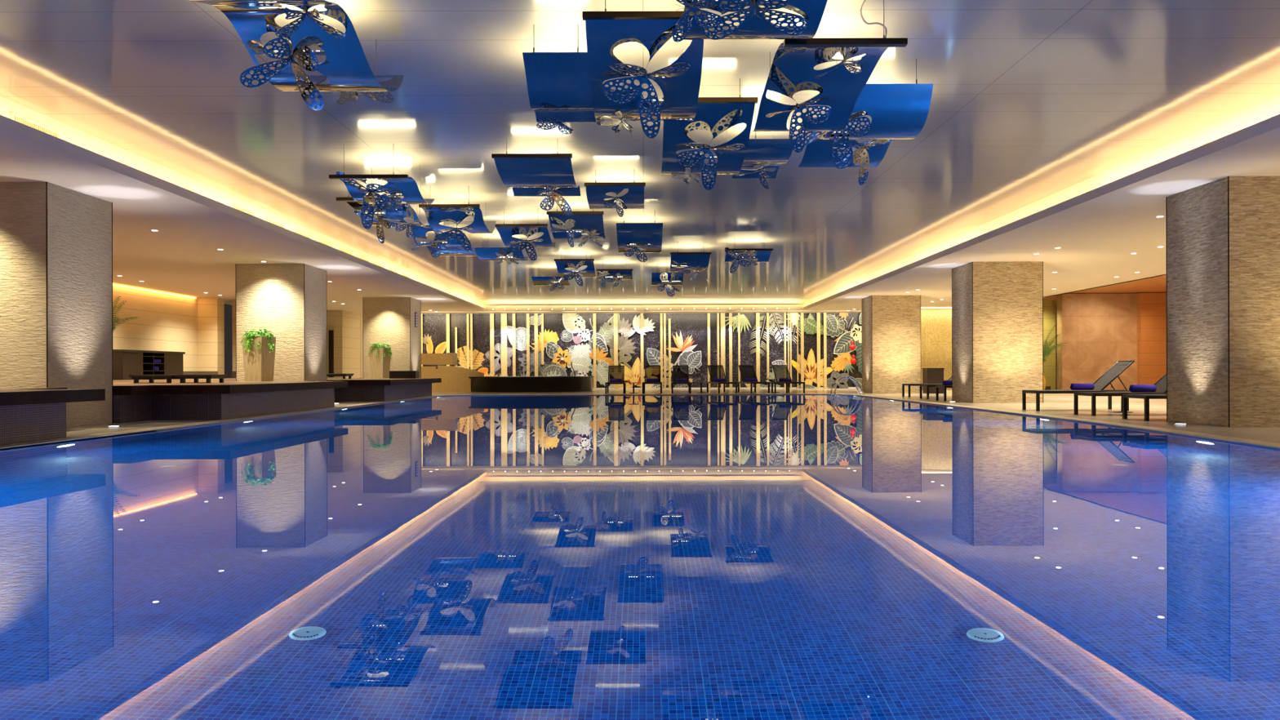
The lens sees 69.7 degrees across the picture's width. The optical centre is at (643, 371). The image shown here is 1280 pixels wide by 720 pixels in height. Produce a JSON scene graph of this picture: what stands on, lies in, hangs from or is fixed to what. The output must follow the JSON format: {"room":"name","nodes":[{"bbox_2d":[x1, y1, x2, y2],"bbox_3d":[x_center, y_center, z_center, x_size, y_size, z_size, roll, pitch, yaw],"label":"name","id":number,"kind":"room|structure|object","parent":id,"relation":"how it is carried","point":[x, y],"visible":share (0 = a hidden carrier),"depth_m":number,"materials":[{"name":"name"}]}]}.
{"room":"indoor swimming pool","nodes":[
{"label":"indoor swimming pool","id":0,"kind":"room"},
{"bbox_2d":[112,283,197,371],"bbox_3d":[-15.002,-0.831,13.000,0.400,3.257,36.000,0,0,0],"label":"wall","id":1,"kind":"structure","parent":0,"point":[166,322],"depth_m":27.95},
{"bbox_2d":[112,284,196,298],"bbox_3d":[-14.772,-2.420,22.150,0.050,0.020,16.300,0,0,0],"label":"strip","id":2,"kind":"object","parent":1,"relation":"attached to","point":[113,284],"visible":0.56,"depth_m":27.61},
{"bbox_2d":[197,297,224,374],"bbox_3d":[-14.478,-1.117,30.750,0.650,2.687,0.500,0,0,0],"label":"wall","id":3,"kind":"structure","parent":0,"point":[211,310],"depth_m":30.50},
{"bbox_2d":[198,371,217,374],"bbox_3d":[-14.465,0.106,30.480,0.670,0.240,0.040,0,0,0],"label":"baseboard","id":4,"kind":"structure","parent":3,"relation":"attached to","point":[199,372],"depth_m":30.46,"materials":[{"name":"brown wood"}]},
{"bbox_2d":[231,300,235,371],"bbox_3d":[-13.178,-1.121,31.700,1.950,2.687,0.200,0,0,0],"label":"wall","id":5,"kind":"structure","parent":0,"point":[233,302],"depth_m":31.60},
{"bbox_2d":[0,115,488,313],"bbox_3d":[-10.883,-2.862,17.100,8.650,0.783,44.200,0,0,0],"label":"ceiling","id":6,"kind":"structure","parent":0,"point":[183,257],"depth_m":17.35,"materials":[{"name":"white paint"}]},
{"bbox_2d":[0,96,484,308],"bbox_3d":[-6.768,-2.783,16.500,0.420,0.363,43.000,0,0,0],"label":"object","id":7,"kind":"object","parent":6,"relation":"attached to","point":[72,135],"depth_m":13.42,"materials":[{"name":"paint"}]},
{"bbox_2d":[9,111,60,138],"bbox_3d":[-6.955,-2.754,10.520,0.020,0.200,0.840,0,0,0],"label":"vent grille","id":8,"kind":"object","parent":7,"relation":"attached to","point":[13,116],"visible":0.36,"depth_m":10.49,"materials":[{"name":"paint"}]},
{"bbox_2d":[233,203,255,216],"bbox_3d":[-6.955,-2.754,16.020,0.020,0.200,0.840,0,0,0],"label":"vent grille","id":9,"kind":"object","parent":7,"relation":"attached to","point":[235,206],"visible":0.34,"depth_m":15.99,"materials":[{"name":"paint"}]},
{"bbox_2d":[266,217,284,228],"bbox_3d":[-6.955,-2.754,17.380,0.020,0.200,0.840,0,0,0],"label":"vent grille","id":10,"kind":"object","parent":7,"relation":"attached to","point":[268,220],"visible":0.31,"depth_m":17.34,"materials":[{"name":"paint"}]},
{"bbox_2d":[294,228,311,238],"bbox_3d":[-6.955,-2.754,18.740,0.020,0.200,0.840,0,0,0],"label":"vent grille","id":11,"kind":"object","parent":7,"relation":"attached to","point":[297,231],"visible":0.42,"depth_m":18.73,"materials":[{"name":"paint"}]},
{"bbox_2d":[318,238,333,247],"bbox_3d":[-6.955,-2.754,20.100,0.020,0.200,0.840,0,0,0],"label":"vent grille","id":12,"kind":"object","parent":7,"relation":"attached to","point":[320,240],"visible":0.32,"depth_m":20.05,"materials":[{"name":"paint"}]},
{"bbox_2d":[326,310,359,377],"bbox_3d":[-12.852,-0.837,38.050,1.500,3.257,2.300,0,0,0],"label":"wall","id":13,"kind":"structure","parent":0,"point":[345,325],"depth_m":37.20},
{"bbox_2d":[328,330,333,377],"bbox_3d":[-12.537,-0.719,36.850,0.170,1.880,0.100,0,0,0],"label":"door","id":14,"kind":"structure","parent":13,"relation":"in","point":[331,332],"depth_m":36.80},
{"bbox_2d":[0,0,1279,299],"bbox_3d":[-0.008,-3.033,16.500,13.940,0.100,43.000,0,0,0],"label":"ceiling","id":15,"kind":"structure","parent":0,"point":[1032,101],"depth_m":10.54,"materials":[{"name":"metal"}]},
{"bbox_2d":[190,0,404,110],"bbox_3d":[-2.776,-2.589,7.572,1.019,0.772,2.949,0,0,0],"label":"decoration","id":16,"kind":"object","parent":15,"relation":"hanging from","point":[347,68],"visible":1,"depth_m":7.38,"materials":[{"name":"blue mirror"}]},
{"bbox_2d":[328,143,434,229],"bbox_3d":[-3.587,-2.500,12.776,1.020,0.947,1.651,0,0,0],"label":"decoration","id":17,"kind":"object","parent":15,"relation":"hanging from","point":[406,185],"visible":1,"depth_m":12.68,"materials":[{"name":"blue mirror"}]},
{"bbox_2d":[328,174,408,178],"bbox_3d":[-3.587,-2.541,11.981,1.020,0.045,0.062,0,0,0],"label":"bar","id":18,"kind":"object","parent":17,"relation":"on","point":[331,176],"depth_m":11.95,"materials":[{"name":"brown metal"}]},
{"bbox_2d":[336,195,431,243],"bbox_3d":[-4.067,-2.548,14.805,1.124,0.848,2.014,0,0,0],"label":"decoration","id":19,"kind":"object","parent":15,"relation":"hanging from","point":[397,220],"visible":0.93,"depth_m":14.95,"materials":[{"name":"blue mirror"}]},
{"bbox_2d":[336,196,401,200],"bbox_3d":[-4.142,-2.599,13.841,0.970,0.045,0.062,0,0,0],"label":"bar","id":20,"kind":"object","parent":19,"relation":"on","point":[348,198],"depth_m":13.81,"materials":[{"name":"brown metal"}]},
{"bbox_2d":[411,224,475,257],"bbox_3d":[-3.711,-2.547,17.243,1.022,0.852,1.490,0,0,0],"label":"decoration","id":21,"kind":"object","parent":15,"relation":"hanging from","point":[420,231],"visible":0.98,"depth_m":16.76,"materials":[{"name":"blue metal"}]},
{"bbox_2d":[413,239,477,256],"bbox_3d":[-4.092,-2.746,19.249,0.930,0.453,2.104,0,0,0],"label":"decoration","id":22,"kind":"object","parent":15,"relation":"hanging from","point":[443,252],"visible":0.4,"depth_m":19.55,"materials":[{"name":"blue metal"}]},
{"bbox_2d":[418,202,496,250],"bbox_3d":[-3.112,-2.545,15.566,0.970,0.860,1.772,0,0,0],"label":"decoration","id":23,"kind":"object","parent":15,"relation":"hanging from","point":[452,215],"visible":1,"depth_m":15.18,"materials":[{"name":"blue metal"}]},
{"bbox_2d":[418,204,479,208],"bbox_3d":[-3.112,-2.652,14.711,0.970,0.045,0.062,0,0,0],"label":"bar","id":24,"kind":"object","parent":23,"relation":"on","point":[421,206],"depth_m":14.68,"materials":[{"name":"brown metal"}]},
{"bbox_2d":[474,233,528,264],"bbox_3d":[-3.107,-2.640,20.099,1.000,0.670,1.205,0,0,0],"label":"decoration","id":25,"kind":"object","parent":15,"relation":"hanging from","point":[484,254],"visible":0.99,"depth_m":19.81,"materials":[{"name":"blue metal"}]},
{"bbox_2d":[494,207,555,260],"bbox_3d":[-2.232,-2.574,17.526,0.970,0.806,1.752,0,0,0],"label":"decoration","id":26,"kind":"object","parent":15,"relation":"hanging from","point":[506,231],"visible":1,"depth_m":17.21,"materials":[{"name":"blue mirror"}]},
{"bbox_2d":[494,223,547,226],"bbox_3d":[-2.232,-2.655,16.681,0.970,0.045,0.062,0,0,0],"label":"bar","id":27,"kind":"object","parent":26,"relation":"on","point":[496,224],"depth_m":16.65,"materials":[{"name":"brown metal"}]},
{"bbox_2d":[491,138,580,216],"bbox_3d":[-1.430,-2.653,12.746,1.025,0.652,2.052,0,0,0],"label":"decoration","id":28,"kind":"object","parent":15,"relation":"hanging from","point":[527,174],"visible":1,"depth_m":12.23,"materials":[{"name":"blue mirror"}]},
{"bbox_2d":[491,153,572,158],"bbox_3d":[-1.430,-2.757,11.751,1.025,0.045,0.062,0,0,0],"label":"bar","id":29,"kind":"object","parent":28,"relation":"on","point":[493,155],"depth_m":11.72,"materials":[{"name":"brown metal"}]},
{"bbox_2d":[531,275,570,291],"bbox_3d":[-2.617,-2.627,25.949,1.000,0.697,0.904,0,0,0],"label":"decoration","id":30,"kind":"object","parent":15,"relation":"hanging from","point":[537,281],"visible":0.94,"depth_m":25.85,"materials":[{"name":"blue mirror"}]},
{"bbox_2d":[522,24,596,122],"bbox_3d":[-0.756,-2.705,8.494,0.575,0.552,1.214,0,0,0],"label":"decoration","id":31,"kind":"object","parent":15,"relation":"hanging from","point":[558,83],"visible":0.88,"depth_m":8.21,"materials":[{"name":"blue metal"}]},
{"bbox_2d":[554,257,596,286],"bbox_3d":[-1.692,-2.581,23.076,0.970,0.794,1.651,0,0,0],"label":"decoration","id":32,"kind":"object","parent":15,"relation":"hanging from","point":[562,264],"visible":1,"depth_m":22.78,"materials":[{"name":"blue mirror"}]},
{"bbox_2d":[554,258,594,261],"bbox_3d":[-1.692,-2.706,22.281,0.970,0.045,0.062,0,0,0],"label":"bar","id":33,"kind":"object","parent":32,"relation":"on","point":[555,260],"depth_m":22.25,"materials":[{"name":"brown metal"}]},
{"bbox_2d":[546,197,605,247],"bbox_3d":[-1.172,-2.609,16.376,0.970,0.742,1.452,0,0,0],"label":"decoration","id":34,"kind":"object","parent":15,"relation":"hanging from","point":[590,222],"visible":1,"depth_m":16.05,"materials":[{"name":"blue metal"}]},
{"bbox_2d":[546,211,604,214],"bbox_3d":[-1.172,-2.707,15.681,0.970,0.045,0.062,0,0,0],"label":"bar","id":35,"kind":"object","parent":34,"relation":"on","point":[548,212],"depth_m":15.65,"materials":[{"name":"brown metal"}]},
{"bbox_2d":[595,267,632,288],"bbox_3d":[-0.837,-2.636,24.976,1.080,0.689,1.051,0,0,0],"label":"decoration","id":36,"kind":"object","parent":15,"relation":"hanging from","point":[625,273],"visible":0.96,"depth_m":24.78,"materials":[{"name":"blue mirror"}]},
{"bbox_2d":[596,268,632,271],"bbox_3d":[-0.782,-2.708,24.481,0.970,0.045,0.062,0,0,0],"label":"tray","id":37,"kind":"object","parent":36,"relation":"on","point":[624,269],"depth_m":24.45,"materials":[{"name":"brown metal"}]},
{"bbox_2d":[584,169,645,217],"bbox_3d":[-0.427,-2.674,14.179,0.900,0.617,1.322,0,0,0],"label":"decoration","id":38,"kind":"object","parent":15,"relation":"hanging from","point":[596,193],"visible":1,"depth_m":13.74,"materials":[{"name":"blue mirror"}]},
{"bbox_2d":[584,182,645,186],"bbox_3d":[-0.427,-2.759,13.549,0.900,0.045,0.062,0,0,0],"label":"bar","id":39,"kind":"object","parent":38,"relation":"on","point":[639,184],"depth_m":13.52,"materials":[{"name":"brown metal"}]},
{"bbox_2d":[536,0,706,138],"bbox_3d":[-0.269,-2.519,8.133,1.530,0.927,2.132,0,0,0],"label":"decoration","id":40,"kind":"object","parent":15,"relation":"hanging from","point":[679,82],"visible":1,"depth_m":7.59,"materials":[{"name":"blue metal"}]},
{"bbox_2d":[582,11,706,20],"bbox_3d":[0.009,-2.760,7.128,0.970,0.045,0.062,0,0,0],"label":"bar","id":41,"kind":"object","parent":40,"relation":"on","point":[587,15],"depth_m":7.10,"materials":[{"name":"brown metal"}]},
{"bbox_2d":[616,209,662,262],"bbox_3d":[-0.082,-2.584,17.984,0.860,0.798,2.034,0,0,0],"label":"decoration","id":42,"kind":"object","parent":15,"relation":"hanging from","point":[648,236],"visible":1,"depth_m":17.54,"materials":[{"name":"blue mirror"}]},
{"bbox_2d":[651,266,684,297],"bbox_3d":[0.648,-2.550,25.599,0.870,0.869,1.205,0,0,0],"label":"decoration","id":43,"kind":"object","parent":15,"relation":"hanging from","point":[656,277],"visible":1,"depth_m":25.51,"materials":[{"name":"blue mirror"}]},
{"bbox_2d":[669,251,711,280],"bbox_3d":[1.088,-2.599,21.825,0.972,0.774,1.576,0,0,0],"label":"decoration","id":44,"kind":"object","parent":15,"relation":"hanging from","point":[695,261],"visible":1,"depth_m":21.52,"materials":[{"name":"blue mirror"}]},
{"bbox_2d":[670,252,711,254],"bbox_3d":[1.073,-2.713,21.081,0.940,0.045,0.062,0,0,0],"label":"bar","id":45,"kind":"object","parent":44,"relation":"on","point":[671,253],"depth_m":21.05,"materials":[{"name":"brown metal"}]},
{"bbox_2d":[660,78,757,190],"bbox_3d":[0.671,-2.537,10.418,0.970,0.897,2.177,0,0,0],"label":"decoration","id":46,"kind":"object","parent":15,"relation":"hanging from","point":[715,115],"visible":0.98,"depth_m":9.94,"materials":[{"name":"blue mirror"}]},
{"bbox_2d":[662,97,757,103],"bbox_3d":[0.670,-2.762,9.361,0.970,0.045,0.062,0,0,0],"label":"bar","id":47,"kind":"object","parent":46,"relation":"on","point":[700,100],"depth_m":9.33,"materials":[{"name":"brown metal"}]},
{"bbox_2d":[724,242,773,273],"bbox_3d":[2.338,-2.642,20.929,1.070,0.696,0.958,0,0,0],"label":"decoration","id":48,"kind":"object","parent":15,"relation":"hanging from","point":[762,255],"visible":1,"depth_m":20.77,"materials":[{"name":"blue metal"}]},
{"bbox_2d":[725,248,773,250],"bbox_3d":[2.353,-2.717,20.481,1.040,0.045,0.062,0,0,0],"label":"bar","id":49,"kind":"object","parent":48,"relation":"on","point":[726,249],"depth_m":20.45,"materials":[{"name":"brown metal"}]},
{"bbox_2d":[672,0,827,42],"bbox_3d":[0.668,-2.642,6.025,1.063,0.687,1.655,0,0,0],"label":"decoration","id":50,"kind":"object","parent":15,"relation":"hanging from","point":[755,26],"visible":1,"depth_m":6.19,"materials":[{"name":"blue metal"}]},
{"bbox_2d":[732,103,795,189],"bbox_3d":[1.433,-2.685,11.128,0.570,0.604,1.762,0,0,0],"label":"decoration","id":51,"kind":"object","parent":15,"relation":"hanging from","point":[769,153],"visible":0.97,"depth_m":10.81,"materials":[{"name":"blue metal"}]},
{"bbox_2d":[751,0,907,152],"bbox_3d":[1.489,-2.540,7.894,0.905,0.897,2.255,0,0,0],"label":"decoration","id":52,"kind":"object","parent":15,"relation":"hanging from","point":[792,70],"visible":1,"depth_m":7.89,"materials":[{"name":"blue metal"}]},
{"bbox_2d":[783,37,907,47],"bbox_3d":[1.489,-2.433,6.798,0.905,0.045,0.062,0,0,0],"label":"bar","id":53,"kind":"object","parent":52,"relation":"on","point":[902,42],"depth_m":6.77,"materials":[{"name":"brown metal"}]},
{"bbox_2d":[795,58,933,185],"bbox_3d":[2.166,-2.526,9.823,1.368,0.926,2.154,0,0,0],"label":"decoration","id":54,"kind":"object","parent":15,"relation":"hanging from","point":[896,111],"visible":0.8,"depth_m":9.07,"materials":[{"name":"blue metal"}]},
{"bbox_2d":[66,387,1279,443],"bbox_3d":[1.902,0.732,17.350,34.200,0.001,44.700,0,0,0],"label":"floor","id":55,"kind":"structure","parent":0,"point":[1053,404],"depth_m":17.52,"materials":[{"name":"stone"}]},
{"bbox_2d":[0,182,113,427],"bbox_3d":[-8.577,-0.858,12.735,1.582,3.237,1.482,0,0,0],"label":"stone column","id":56,"kind":"structure","parent":55,"relation":"on","point":[56,241],"depth_m":12.20,"materials":[{"name":"beige stone"}]},
{"bbox_2d":[0,377,441,444],"bbox_3d":[-10.569,0.490,13.660,8.420,0.550,37.280,0,0,0],"label":"platform","id":57,"kind":"object","parent":55,"relation":"on","point":[26,414],"visible":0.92,"depth_m":14.35,"materials":[{"name":"tile"}]},
{"bbox_2d":[112,349,185,380],"bbox_3d":[-14.361,-0.184,26.300,0.840,0.820,3.280,0,0,0],"label":"base cabinet","id":58,"kind":"object","parent":57,"relation":"on","point":[126,362],"visible":0.73,"depth_m":26.02,"materials":[{"name":"brown wood"}]},
{"bbox_2d":[128,374,177,383],"bbox_3d":[-9.000,0.134,17.100,0.780,0.155,0.680,0,0,0],"label":"bench","id":59,"kind":"object","parent":57,"relation":"on","point":[135,377],"visible":0.78,"depth_m":16.80,"materials":[{"name":"brown wood"}]},
{"bbox_2d":[175,374,227,382],"bbox_3d":[-8.240,0.132,17.150,0.660,0.155,0.680,0,0,0],"label":"bench","id":60,"kind":"object","parent":57,"relation":"on","point":[182,377],"visible":0.92,"depth_m":16.85,"materials":[{"name":"brown wood"}]},
{"bbox_2d":[241,336,275,381],"bbox_3d":[-8.521,-0.280,20.350,0.500,0.980,0.500,0,0,14],"label":"planter","id":61,"kind":"object","parent":57,"relation":"on","point":[259,366],"visible":0.91,"depth_m":20.15,"materials":[{"name":"wood"}]},
{"bbox_2d":[240,328,275,352],"bbox_3d":[-8.527,-0.683,20.305,0.704,0.562,0.765,0,0,-26],"label":"ivy plant","id":62,"kind":"object","parent":61,"relation":"in","point":[257,332],"visible":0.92,"depth_m":20.18,"materials":[{"name":"green plant"}]},
{"bbox_2d":[327,373,354,378],"bbox_3d":[-8.950,0.134,26.600,0.900,0.155,0.680,0,0,0],"label":"bench","id":63,"kind":"object","parent":57,"relation":"on","point":[344,375],"visible":0.49,"depth_m":26.30,"materials":[{"name":"brown wood"}]},
{"bbox_2d":[368,347,391,377],"bbox_3d":[-8.551,-0.280,29.800,0.500,0.980,0.500,0,0,14],"label":"planter","id":64,"kind":"object","parent":57,"relation":"on","point":[380,365],"visible":0.84,"depth_m":29.60,"materials":[{"name":"wood"}]},
{"bbox_2d":[366,342,392,359],"bbox_3d":[-8.547,-0.631,29.768,0.845,0.634,0.762,0,0,14],"label":"ivy plant","id":65,"kind":"object","parent":64,"relation":"in","point":[375,345],"visible":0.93,"depth_m":29.69,"materials":[{"name":"green plant"}]},
{"bbox_2d":[389,370,418,378],"bbox_3d":[-7.350,0.092,28.197,0.800,0.230,0.446,0,0,0],"label":"bench","id":66,"kind":"object","parent":57,"relation":"on","point":[393,374],"visible":1,"depth_m":27.98,"materials":[{"name":"brown wood"}]},
{"bbox_3d":[-12.200,-0.130,20.600,0.480,0.700,0.480,0,0,0],"label":"vase","id":67,"kind":"object","parent":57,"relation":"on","visible":0},
{"bbox_2d":[112,296,139,331],"bbox_3d":[-12.334,-1.088,20.689,1.510,1.261,1.453,0,0,-42],"label":"potted palm","id":68,"kind":"object","parent":67,"relation":"in","point":[121,304],"visible":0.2,"depth_m":20.75,"materials":[{"name":"green plant"}]},
{"bbox_2d":[235,263,327,381],"bbox_3d":[-8.577,-0.858,21.835,1.582,3.237,1.482,0,0,0],"label":"stone column","id":69,"kind":"structure","parent":55,"relation":"on","point":[288,301],"depth_m":21.10,"materials":[{"name":"beige stone"}]},
{"bbox_2d":[362,297,421,378],"bbox_3d":[-8.577,-0.858,31.385,1.582,3.237,1.482,0,0,0],"label":"stone column","id":70,"kind":"structure","parent":55,"relation":"on","point":[390,321],"depth_m":30.65,"materials":[{"name":"beige stone"}]},
{"bbox_2d":[421,352,484,391],"bbox_3d":[-7.342,0.047,35.140,2.672,1.539,1.920,0,0,0],"label":"wall","id":71,"kind":"structure","parent":55,"relation":"on","point":[454,379],"depth_m":34.20,"materials":[{"name":"brown wood"}]},
{"bbox_2d":[468,361,594,391],"bbox_3d":[-4.500,0.186,35.400,5.160,1.125,3.870,0,0,0],"label":"hot tub","id":72,"kind":"object","parent":55,"relation":"on","point":[484,384],"visible":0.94,"depth_m":33.72,"materials":[{"name":"black stone"}]},
{"bbox_2d":[604,365,626,393],"bbox_3d":[-0.981,0.259,32.075,0.664,0.962,1.950,0,0,0],"label":"sun lounger","id":73,"kind":"object","parent":55,"relation":"on","point":[614,371],"visible":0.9,"depth_m":32.59,"materials":[{"name":"black fabric"}]},
{"bbox_2d":[0,394,1279,449],"bbox_3d":[0.084,1.376,12.825,12.960,1.262,33.650,0,0,0],"label":"basin","id":74,"kind":"object","parent":55,"relation":"in","point":[679,394],"visible":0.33,"depth_m":13.30,"materials":[{"name":"blue tile"}]},
{"bbox_2d":[0,393,1279,449],"bbox_3d":[0.082,0.771,12.825,13.480,0.072,34.170,0,0,0],"label":"trim","id":75,"kind":"structure","parent":74,"relation":"attached to","point":[1225,438],"depth_m":12.40,"materials":[{"name":"stone"}]},
{"bbox_2d":[830,376,865,395],"bbox_3d":[6.270,0.778,28.400,1.016,1.288,0.582,0,0,0],"label":"pool ladder","id":76,"kind":"object","parent":75,"relation":"attached to","point":[848,377],"visible":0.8,"depth_m":28.12,"materials":[{"name":"silver metal"}]},
{"bbox_2d":[0,394,1279,719],"bbox_3d":[0.082,0.757,12.825,12.956,0.001,33.646,0,0,0],"label":"pool water","id":77,"kind":"object","parent":74,"relation":"in","point":[813,557],"visible":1,"depth_m":3.60,"materials":[{"name":"blue liquid"}]},
{"bbox_2d":[642,365,662,393],"bbox_3d":[0.297,0.256,32.075,0.664,0.962,1.950,0,0,2],"label":"sun lounger","id":78,"kind":"object","parent":55,"relation":"on","point":[651,371],"visible":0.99,"depth_m":32.55,"materials":[{"name":"black fabric"}]},
{"bbox_2d":[671,364,691,393],"bbox_3d":[1.289,0.253,32.075,0.664,0.962,1.950,0,0,2],"label":"sun lounger","id":79,"kind":"object","parent":55,"relation":"on","point":[679,371],"visible":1,"depth_m":32.58,"materials":[{"name":"black fabric"}]},
{"bbox_2d":[706,364,737,393],"bbox_3d":[2.673,0.249,32.062,0.664,0.962,1.950,0,0,-10],"label":"sun lounger","id":80,"kind":"object","parent":55,"relation":"on","point":[715,371],"visible":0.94,"depth_m":32.56,"materials":[{"name":"black fabric"}]},
{"bbox_2d":[737,364,769,393],"bbox_3d":[3.775,0.246,32.062,0.664,0.962,1.950,0,0,-10],"label":"sun lounger","id":81,"kind":"object","parent":55,"relation":"on","point":[746,371],"visible":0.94,"depth_m":32.55,"materials":[{"name":"brown metal"}]},
{"bbox_2d":[768,364,804,393],"bbox_3d":[4.968,0.243,32.062,0.664,0.962,1.950,0,0,-10],"label":"sun lounger","id":82,"kind":"object","parent":55,"relation":"on","point":[780,371],"visible":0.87,"depth_m":32.56,"materials":[{"name":"black fabric"}]},
{"bbox_2d":[862,295,920,393],"bbox_3d":[8.343,-0.904,31.080,1.622,3.237,1.412,0,0,0],"label":"stone column","id":83,"kind":"structure","parent":55,"relation":"on","point":[891,324],"depth_m":30.38,"materials":[{"name":"beige stone"}]},
{"bbox_2d":[902,376,951,397],"bbox_3d":[8.426,0.254,26.200,1.950,0.921,0.664,0,0,0],"label":"sun lounger","id":84,"kind":"object","parent":55,"relation":"on","point":[950,378],"visible":0.32,"depth_m":25.87,"materials":[{"name":"brown metal"}]},
{"bbox_2d":[920,384,942,399],"bbox_3d":[8.376,0.254,24.350,1.950,0.921,0.664,0,0,0],"label":"sun lounger","id":85,"kind":"object","parent":55,"relation":"on","point":[927,386],"visible":0.35,"depth_m":24.06,"materials":[{"name":"brown metal"}]},
{"bbox_2d":[921,368,944,393],"bbox_3d":[9.501,0.296,30.200,0.580,0.830,0.540,0,0,0],"label":"base cabinet","id":86,"kind":"object","parent":55,"relation":"on","point":[930,375],"visible":0.81,"depth_m":29.94,"materials":[{"name":"brown wood"}]},
{"bbox_2d":[935,385,951,400],"bbox_3d":[8.336,0.254,22.850,1.950,0.921,0.664,0,0,0],"label":"sun lounger","id":87,"kind":"object","parent":55,"relation":"on","point":[944,387],"visible":0.3,"depth_m":22.56,"materials":[{"name":"brown metal"}]},
{"bbox_2d":[951,261,1043,403],"bbox_3d":[8.343,-0.904,21.780,1.622,3.237,1.412,0,0,0],"label":"stone column","id":88,"kind":"structure","parent":55,"relation":"on","point":[997,307],"depth_m":21.08,"materials":[{"name":"beige stone"}]},
{"bbox_2d":[1043,371,1046,390],"bbox_3d":[13.051,0.352,30.400,0.480,0.700,0.480,0,0,0],"label":"vase","id":89,"kind":"object","parent":55,"relation":"on","point":[1044,378],"visible":0.12,"depth_m":30.22,"materials":[{"name":"orange ceramic"}]},
{"bbox_2d":[1043,323,1067,362],"bbox_3d":[13.054,-0.788,30.278,1.779,1.624,1.678,0,0,16],"label":"potted palm","id":90,"kind":"object","parent":89,"relation":"in","point":[1045,353],"visible":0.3,"depth_m":30.24,"materials":[{"name":"green plant"}]},
{"bbox_2d":[1022,360,1134,411],"bbox_3d":[8.126,0.254,17.050,1.950,0.921,0.664,0,0,0],"label":"sun lounger","id":91,"kind":"object","parent":55,"relation":"on","point":[1119,366],"visible":0.69,"depth_m":16.91,"materials":[{"name":"brown metal"}]},
{"bbox_2d":[1070,383,1094,390],"bbox_3d":[8.131,0.278,17.050,0.420,0.123,0.123,0,0,-8],"label":"rolled towel","id":92,"kind":"object","parent":91,"relation":"on","point":[1073,386],"visible":1,"depth_m":17.00,"materials":[{"name":"fabric"}]},
{"bbox_2d":[1073,373,1166,416],"bbox_3d":[8.246,0.254,15.220,1.950,0.921,0.664,0,0,0],"label":"sun lounger","id":93,"kind":"object","parent":55,"relation":"on","point":[1161,384],"visible":0.41,"depth_m":15.13,"materials":[{"name":"brown metal"}]},
{"bbox_2d":[1128,384,1156,391],"bbox_3d":[8.261,0.278,15.220,0.420,0.123,0.123,0,0,-8],"label":"rolled towel","id":94,"kind":"object","parent":93,"relation":"on","point":[1133,388],"visible":1,"depth_m":15.17,"materials":[{"name":"fabric"}]},
{"bbox_2d":[1122,394,1166,421],"bbox_3d":[8.286,0.254,13.720,1.950,0.921,0.664,0,0,0],"label":"sun lounger","id":95,"kind":"object","parent":55,"relation":"on","point":[1146,397],"visible":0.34,"depth_m":13.46,"materials":[{"name":"brown metal"}]},
{"bbox_2d":[1165,176,1279,426],"bbox_3d":[8.343,-0.904,12.550,1.622,3.237,1.412,0,0,0],"label":"stone column","id":96,"kind":"structure","parent":55,"relation":"on","point":[1223,235],"depth_m":11.93,"materials":[{"name":"beige stone"}]},
{"bbox_2d":[360,307,1057,387],"bbox_3d":[1.897,-1.268,39.360,34.200,4.040,0.280,0,0,0],"label":"wall","id":97,"kind":"structure","parent":0,"point":[361,314],"depth_m":39.22,"materials":[{"name":"white paint"}]},
{"bbox_2d":[421,312,862,388],"bbox_3d":[-0.640,-0.880,39.096,20.944,3.217,0.167,0,0,0],"label":"mural","id":98,"kind":"object","parent":97,"relation":"attached to","point":[815,347],"visible":0.87,"depth_m":39.14,"materials":[{"name":"tile"}]},
{"bbox_2d":[475,298,812,313],"bbox_3d":[-0.007,-2.792,38.550,13.940,0.583,1.300,0,0,0],"label":"cove light strip","id":99,"kind":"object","parent":97,"relation":"attached to","point":[795,305],"depth_m":38.00,"materials":[{"name":"paint"}]},
{"bbox_2d":[592,386,858,389],"bbox_3d":[-0.098,0.710,39.070,19.000,0.055,0.060,0,0,0],"label":"baseboard","id":100,"kind":"structure","parent":97,"relation":"attached to","point":[779,387],"depth_m":39.04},
{"bbox_2d":[920,309,951,389],"bbox_3d":[11.448,-0.912,36.900,4.200,3.237,1.200,0,0,0],"label":"wall","id":101,"kind":"structure","parent":0,"point":[935,324],"depth_m":37.33,"materials":[{"name":"gold metal"}]},
{"bbox_2d":[798,115,1279,312],"bbox_3d":[10.117,-2.919,17.100,7.150,0.783,44.200,0,0,0],"label":"ceiling","id":102,"kind":"structure","parent":0,"point":[1096,232],"depth_m":17.16,"materials":[{"name":"white paint"}]},
{"bbox_2d":[802,95,1279,307],"bbox_3d":[6.752,-2.820,16.500,0.420,0.363,43.000,0,0,0],"label":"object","id":103,"kind":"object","parent":102,"relation":"attached to","point":[1269,109],"depth_m":13.65,"materials":[{"name":"paint"}]},
{"bbox_2d":[1043,300,1055,390],"bbox_3d":[13.898,-0.909,32.700,1.400,3.257,0.200,0,0,0],"label":"wall","id":104,"kind":"structure","parent":0,"point":[1049,306],"depth_m":32.60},
{"bbox_2d":[1057,293,1137,390],"bbox_3d":[15.687,-0.985,31.800,2.620,3.400,0.400,0,0,0],"label":"wall","id":105,"kind":"structure","parent":0,"point":[1100,331],"depth_m":31.60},
{"bbox_2d":[1043,275,1166,307],"bbox_3d":[16.343,-2.797,17.100,5.300,0.180,44.200,0,0,0],"label":"ceiling","id":106,"kind":"structure","parent":0,"point":[1156,284],"depth_m":29.93,"materials":[{"name":"orange paint"}]},
{"bbox_2d":[1137,293,1166,384],"bbox_3d":[17.772,-0.991,31.525,1.650,3.400,0.350,0,0,0],"label":"wall","id":107,"kind":"structure","parent":0,"point":[1151,307],"depth_m":31.35,"materials":[{"name":"orange wood"}]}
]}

